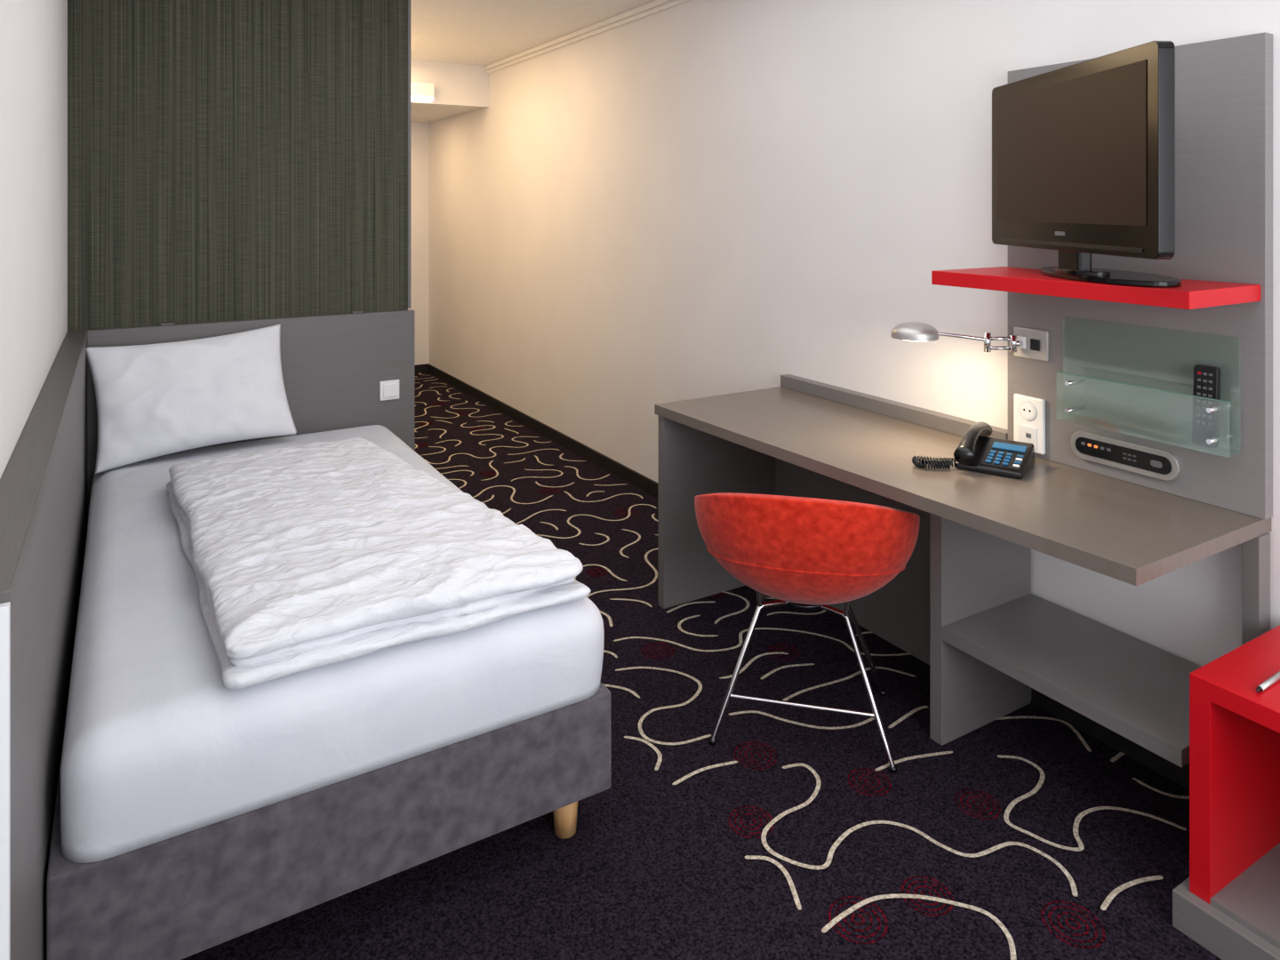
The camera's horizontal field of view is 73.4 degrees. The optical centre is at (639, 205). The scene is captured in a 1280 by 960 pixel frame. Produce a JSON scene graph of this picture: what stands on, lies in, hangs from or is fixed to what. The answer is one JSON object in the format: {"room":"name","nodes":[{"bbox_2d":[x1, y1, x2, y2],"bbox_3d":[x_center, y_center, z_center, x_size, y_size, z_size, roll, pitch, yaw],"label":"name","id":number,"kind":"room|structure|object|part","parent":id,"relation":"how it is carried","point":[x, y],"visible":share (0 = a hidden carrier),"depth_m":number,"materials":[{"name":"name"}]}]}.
{"room":"hotel room","nodes":[
{"label":"hotel room","id":0,"kind":"room"},
{"bbox_2d":[0,0,67,480],"bbox_3d":[-1.814,0.225,2.573,0.100,2.530,9.080,0,0,-31],"label":"wall","id":1,"kind":"structure","parent":0,"point":[34,33],"depth_m":1.91,"materials":[{"name":"paint"}]},
{"bbox_2d":[0,601,10,959],"bbox_3d":[-0.783,0.984,1.014,0.062,1.012,0.014,0,0,-31],"label":"wall panel","id":2,"kind":"object","parent":1,"relation":"attached to","point":[5,607],"visible":1,"depth_m":1.02,"materials":[{"name":"white paint"}]},
{"bbox_2d":[10,340,87,959],"bbox_3d":[-1.441,0.993,2.109,0.060,0.995,2.539,0,0,-31],"label":"panel","id":3,"kind":"object","parent":1,"relation":"attached to","point":[44,612],"visible":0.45,"depth_m":1.48,"materials":[{"name":"laminate"}]},
{"bbox_2d":[0,329,87,610],"bbox_3d":[-1.440,0.479,2.109,0.062,0.030,2.539,0,0,-31],"label":"ledge","id":4,"kind":"object","parent":3,"relation":"on","point":[23,482],"visible":1,"depth_m":1.53,"materials":[{"name":"laminate"}]},
{"bbox_2d":[408,122,428,365],"bbox_3d":[-3.002,0.225,7.097,2.521,2.530,0.100,0,0,-31],"label":"wall","id":5,"kind":"structure","parent":0,"point":[419,131],"depth_m":7.67,"materials":[{"name":"paint"}]},
{"bbox_2d":[414,363,427,373],"bbox_3d":[-2.429,1.455,7.374,1.226,0.070,0.014,0,0,-31],"label":"baseboard","id":6,"kind":"structure","parent":5,"relation":"attached to","point":[418,368],"depth_m":7.65,"materials":[{"name":"black wood"}]},
{"bbox_2d":[410,0,655,65],"bbox_3d":[-0.691,-1.090,3.248,2.721,0.100,9.080,0,0,-31],"label":"ceiling","id":7,"kind":"structure","parent":0,"point":[469,32],"depth_m":4.91,"materials":[{"name":"paint"}]},
{"bbox_2d":[410,59,488,123],"bbox_3d":[-2.050,-0.888,6.741,1.255,0.305,1.490,0,0,-31],"label":"soffit","id":8,"kind":"structure","parent":7,"relation":"attached to","point":[460,89],"depth_m":6.32,"materials":[{"name":"white paint"}]},
{"bbox_2d":[181,371,1221,959],"bbox_3d":[-0.691,1.540,3.248,2.721,0.100,9.080,0,0,-31],"label":"floor","id":9,"kind":"structure","parent":0,"point":[652,868],"depth_m":2.06,"materials":[{"name":"carpet"}]},
{"bbox_2d":[87,309,414,525],"bbox_3d":[-1.534,0.973,3.513,1.224,1.034,0.034,0,0,-31],"label":"headboard","id":10,"kind":"object","parent":9,"relation":"on","point":[333,366],"visible":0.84,"depth_m":3.63,"materials":[{"name":"laminate"}]},
{"bbox_2d":[379,379,399,400],"bbox_3d":[-1.093,0.807,3.749,0.084,0.084,0.017,0,0,-31],"label":"light switch","id":11,"kind":"object","parent":10,"relation":"attached to","point":[388,389],"visible":1,"depth_m":3.74,"materials":[{"name":"white plastic"}]},
{"bbox_2d":[46,424,610,959],"bbox_3d":[-1.048,1.210,2.601,1.108,0.559,2.020,0,0,-31],"label":"bed","id":12,"kind":"object","parent":9,"relation":"on","point":[194,813],"visible":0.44,"depth_m":1.73,"materials":[{"name":"fabric"}]},
{"bbox_2d":[85,323,297,474],"bbox_3d":[-1.679,0.707,3.243,0.692,0.448,0.230,0,0,-39],"label":"pillow","id":13,"kind":"object","parent":12,"relation":"on","point":[158,399],"visible":1,"depth_m":3.17,"materials":[{"name":"white fabric"}]},
{"bbox_2d":[166,436,591,689],"bbox_3d":[-0.833,0.866,2.414,0.786,0.121,1.456,0,0,-33],"label":"duvet","id":14,"kind":"object","parent":12,"relation":"on","point":[302,557],"visible":1,"depth_m":2.02,"materials":[{"name":"white fabric"}]},
{"bbox_3d":[-0.178,1.433,2.045,0.066,0.111,0.066,0,0,-31],"label":"leg","id":15,"kind":"part","parent":12,"relation":"part of","materials":[{"name":"brown wood"}]},
{"bbox_2d":[414,372,1189,959],"bbox_3d":[-0.662,1.488,3.263,2.531,0.002,8.819,0,0,-31],"label":"carpet pattern","id":16,"kind":"object","parent":9,"relation":"on","point":[1116,891],"visible":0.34,"depth_m":2.17,"materials":[{"name":"beige carpet"}]},
{"bbox_2d":[694,492,919,773],"bbox_3d":[0.475,1.129,2.485,0.640,0.719,0.510,0,0,14],"label":"desk chair","id":17,"kind":"object","parent":9,"relation":"on","point":[806,554],"depth_m":2.29,"materials":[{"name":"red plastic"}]},
{"bbox_2d":[654,374,1271,767],"bbox_3d":[0.779,1.091,2.616,0.649,0.796,1.736,0,0,-31],"label":"desk","id":18,"kind":"object","parent":9,"relation":"on","point":[963,604],"visible":0.73,"depth_m":2.39,"materials":[{"name":"grey laminate"}]},
{"bbox_3d":[0.343,1.132,3.342,0.619,0.714,0.038,0,0,-31],"label":"panel","id":19,"kind":"part","parent":18,"relation":"part of","materials":[{"name":"grey laminate"}]},
{"bbox_3d":[0.816,1.132,3.003,0.020,0.714,1.030,0,0,-31],"label":"modesty panel","id":20,"kind":"part","parent":18,"relation":"part of","materials":[{"name":"grey laminate"}]},
{"bbox_2d":[912,421,1035,479],"bbox_3d":[0.950,0.690,2.448,0.286,0.099,0.260,0,0,35],"label":"telephone","id":21,"kind":"object","parent":18,"relation":"on","point":[976,452],"visible":1,"depth_m":2.40,"materials":[{"name":"black plastic"}]},
{"bbox_3d":[0.844,0.726,2.417,0.148,0.027,0.057,0,0,13],"label":"coiled cord","id":22,"kind":"part","parent":21,"relation":"part of","materials":[{"name":"black plastic"}]},
{"bbox_3d":[1.025,0.699,2.411,0.105,0.002,0.145,0,15,35],"label":"keypad plate","id":23,"kind":"part","parent":21,"relation":"part of","materials":[{"name":"black plastic"}]},
{"bbox_2d":[942,593,1200,767],"bbox_3d":[1.161,1.179,2.198,0.394,0.038,0.626,0,0,-31],"label":"shelf","id":24,"kind":"object","parent":18,"relation":"attached to","point":[1138,690],"depth_m":2.17,"materials":[{"name":"grey laminate"}]},
{"bbox_2d":[1172,624,1279,959],"bbox_3d":[1.477,1.226,1.601,0.470,0.526,0.685,0,0,-31],"label":"nightstand","id":25,"kind":"object","parent":9,"relation":"on","point":[1228,903],"visible":1,"depth_m":1.76,"materials":[{"name":"red laminate"}]},
{"bbox_2d":[1256,671,1279,692],"bbox_3d":[1.272,0.957,1.729,0.139,0.011,0.011,0,0,-33],"label":"pen","id":26,"kind":"object","parent":25,"relation":"on","point":[1276,677],"visible":1,"depth_m":1.72,"materials":[{"name":"metal"}]},
{"bbox_2d":[428,0,1279,666],"bbox_3d":[0.433,0.225,3.922,0.100,2.530,9.080,0,0,-31],"label":"wall","id":27,"kind":"structure","parent":0,"point":[692,199],"depth_m":3.66,"materials":[{"name":"paint"}]},
{"bbox_2d":[427,363,658,498],"bbox_3d":[-0.653,1.455,5.620,0.014,0.070,4.850,0,0,-31],"label":"baseboard","id":28,"kind":"structure","parent":27,"relation":"attached to","point":[630,476],"depth_m":5.37,"materials":[{"name":"black wood"}]},
{"bbox_2d":[485,0,690,73],"bbox_3d":[0.758,-1.012,3.249,0.035,0.055,7.390,0,0,-31],"label":"crown molding","id":29,"kind":"structure","parent":27,"relation":"attached to","point":[655,4],"depth_m":4.98,"materials":[{"name":"paint"}]},
{"bbox_2d":[780,374,1007,439],"bbox_3d":[0.861,0.716,3.068,0.044,0.046,1.046,0,0,-31],"label":"backsplash","id":30,"kind":"structure","parent":27,"relation":"attached to","point":[957,426],"depth_m":3.02,"materials":[{"name":"grey laminate"}]},
{"bbox_2d":[1031,688,1189,790],"bbox_3d":[1.923,1.455,1.329,0.014,0.070,2.900,0,0,-31],"label":"baseboard","id":31,"kind":"structure","parent":27,"relation":"attached to","point":[1180,775],"depth_m":2.35,"materials":[{"name":"black wood"}]},
{"bbox_2d":[1008,32,1272,519],"bbox_3d":[1.310,0.166,2.324,0.039,1.146,0.688,0,0,-31],"label":"panel","id":32,"kind":"object","parent":27,"relation":"attached to","point":[1224,87],"visible":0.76,"depth_m":2.15,"materials":[{"name":"grey laminate"}]},
{"bbox_2d":[891,321,1049,361],"bbox_3d":[0.981,0.405,2.579,0.436,0.097,0.124,0,0,9],"label":"reading lamp","id":33,"kind":"object","parent":32,"relation":"attached to","point":[1029,343],"visible":1,"depth_m":2.55,"materials":[{"name":"metal"}]},
{"bbox_3d":[0.834,0.379,2.604,0.139,0.046,0.124,0,0,16],"label":"lamp shade","id":34,"kind":"part","parent":33,"relation":"part of","materials":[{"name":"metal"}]},
{"bbox_3d":[0.965,0.393,2.567,0.141,0.026,0.017,0,0,13],"label":"arm","id":35,"kind":"part","parent":33,"relation":"part of","materials":[{"name":"silver metal"}]},
{"bbox_3d":[1.070,0.396,2.551,0.076,0.012,0.012,0,0,4],"label":"arm","id":36,"kind":"part","parent":33,"relation":"part of","materials":[{"name":"silver metal"}]},
{"bbox_3d":[1.070,0.424,2.551,0.076,0.012,0.012,0,0,4],"label":"arm","id":37,"kind":"part","parent":33,"relation":"part of","materials":[{"name":"silver metal"}]},
{"bbox_2d":[1016,336,1025,349],"bbox_3d":[1.133,0.407,2.551,0.006,0.035,0.028,0,0,-31],"label":"socket","id":38,"kind":"object","parent":33,"relation":"attached to","point":[1020,340],"depth_m":2.54,"materials":[{"name":"white plastic"}]},
{"bbox_3d":[1.154,0.408,2.534,0.012,0.089,0.112,0,0,-31],"label":"mount plate","id":39,"kind":"part","parent":33,"relation":"part of","materials":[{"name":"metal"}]},
{"bbox_2d":[1030,338,1039,351],"bbox_3d":[1.157,0.408,2.514,0.005,0.033,0.030,0,0,-31],"label":"switch","id":40,"kind":"object","parent":33,"relation":"attached to","point":[1035,343],"depth_m":2.51,"materials":[{"name":"black plastic"}]},
{"bbox_2d":[1013,393,1045,454],"bbox_3d":[1.149,0.645,2.537,0.018,0.160,0.098,0,0,-31],"label":"power outlet","id":41,"kind":"object","parent":32,"relation":"attached to","point":[1028,412],"visible":0.91,"depth_m":2.52,"materials":[{"name":"white plastic"}]},
{"bbox_2d":[1018,400,1036,420],"bbox_3d":[1.143,0.605,2.534,0.004,0.058,0.058,0,0,-31],"label":"socket","id":42,"kind":"object","parent":41,"relation":"attached to","point":[1027,408],"depth_m":2.53,"materials":[{"name":"white plastic"}]},
{"bbox_2d":[931,266,1260,309],"bbox_3d":[1.150,0.206,2.242,0.320,0.039,0.694,0,0,-31],"label":"floating shelf","id":43,"kind":"object","parent":32,"relation":"attached to","point":[1192,294],"visible":0.96,"depth_m":2.06,"materials":[{"name":"red paint"}]},
{"bbox_2d":[992,40,1181,287],"bbox_3d":[1.176,-0.080,2.171,0.237,0.532,0.754,0,0,-3],"label":"television","id":44,"kind":"object","parent":43,"relation":"on","point":[1084,153],"visible":1,"depth_m":2.04,"materials":[{"name":"black plastic"}]},
{"bbox_2d":[1070,431,1180,480],"bbox_3d":[1.294,0.668,2.301,0.012,0.076,0.290,0,0,-31],"label":"bezel","id":45,"kind":"object","parent":32,"relation":"attached to","point":[1175,471],"visible":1,"depth_m":2.28,"materials":[{"name":"plastic"}]},
{"bbox_2d":[1075,437,1171,474],"bbox_3d":[1.288,0.668,2.298,0.002,0.046,0.258,0,0,-31],"label":"face","id":46,"kind":"object","parent":45,"relation":"attached to","point":[1142,459],"visible":1,"depth_m":2.29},
{"bbox_2d":[1150,459,1162,467],"bbox_3d":[1.333,0.668,2.218,0.002,0.016,0.030,0,0,-31],"label":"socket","id":47,"kind":"object","parent":46,"relation":"attached to","point":[1154,463],"visible":1,"depth_m":2.22,"materials":[{"name":"grey plastic"}]},
{"bbox_2d":[1056,370,1230,444],"bbox_3d":[1.296,0.456,2.233,0.078,0.278,0.459,0,0,-31],"label":"pocket","id":48,"kind":"object","parent":32,"relation":"attached to","point":[1212,409],"visible":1,"depth_m":2.15,"materials":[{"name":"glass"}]},
{"bbox_2d":[1192,364,1220,447],"bbox_3d":[1.382,0.489,2.095,0.028,0.197,0.053,0,0,-31],"label":"remote control","id":49,"kind":"object","parent":48,"relation":"in","point":[1205,425],"visible":1,"depth_m":2.09,"materials":[{"name":"black plastic"}]},
{"bbox_3d":[-2.550,0.225,5.125,1.266,2.530,3.748,0,0,-31],"label":"wall","id":50,"kind":"structure","parent":0,"visible":0},
{"bbox_2d":[67,0,407,330],"bbox_3d":[-1.582,-0.275,3.513,1.266,1.530,0.012,0,0,-31],"label":"panel","id":51,"kind":"object","parent":50,"relation":"attached to","point":[228,160],"visible":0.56,"depth_m":3.47,"materials":[{"name":"green fabric"}]},
{"bbox_2d":[408,0,410,308],"bbox_3d":[-1.037,-0.290,3.848,0.013,1.500,0.034,0,0,-31],"label":"trim","id":52,"kind":"structure","parent":50,"relation":"attached to","point":[409,1],"depth_m":3.83,"materials":[{"name":"laminate"}]},
{"bbox_2d":[410,81,434,102],"bbox_3d":[-1.568,-0.807,6.109,0.200,0.125,0.089,0,0,-31],"label":"wall lamp","id":53,"kind":"object","parent":50,"relation":"attached to","point":[420,92],"visible":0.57,"depth_m":6.08,"materials":[{"name":"white plastic"}]},
{"bbox_2d":[410,96,433,102],"bbox_3d":[-1.566,-0.757,6.105,0.180,0.025,0.080,0,0,-31],"label":"diffuser","id":54,"kind":"object","parent":53,"relation":"attached to","point":[429,99],"depth_m":6.08,"materials":[{"name":"beige"}]}
]}

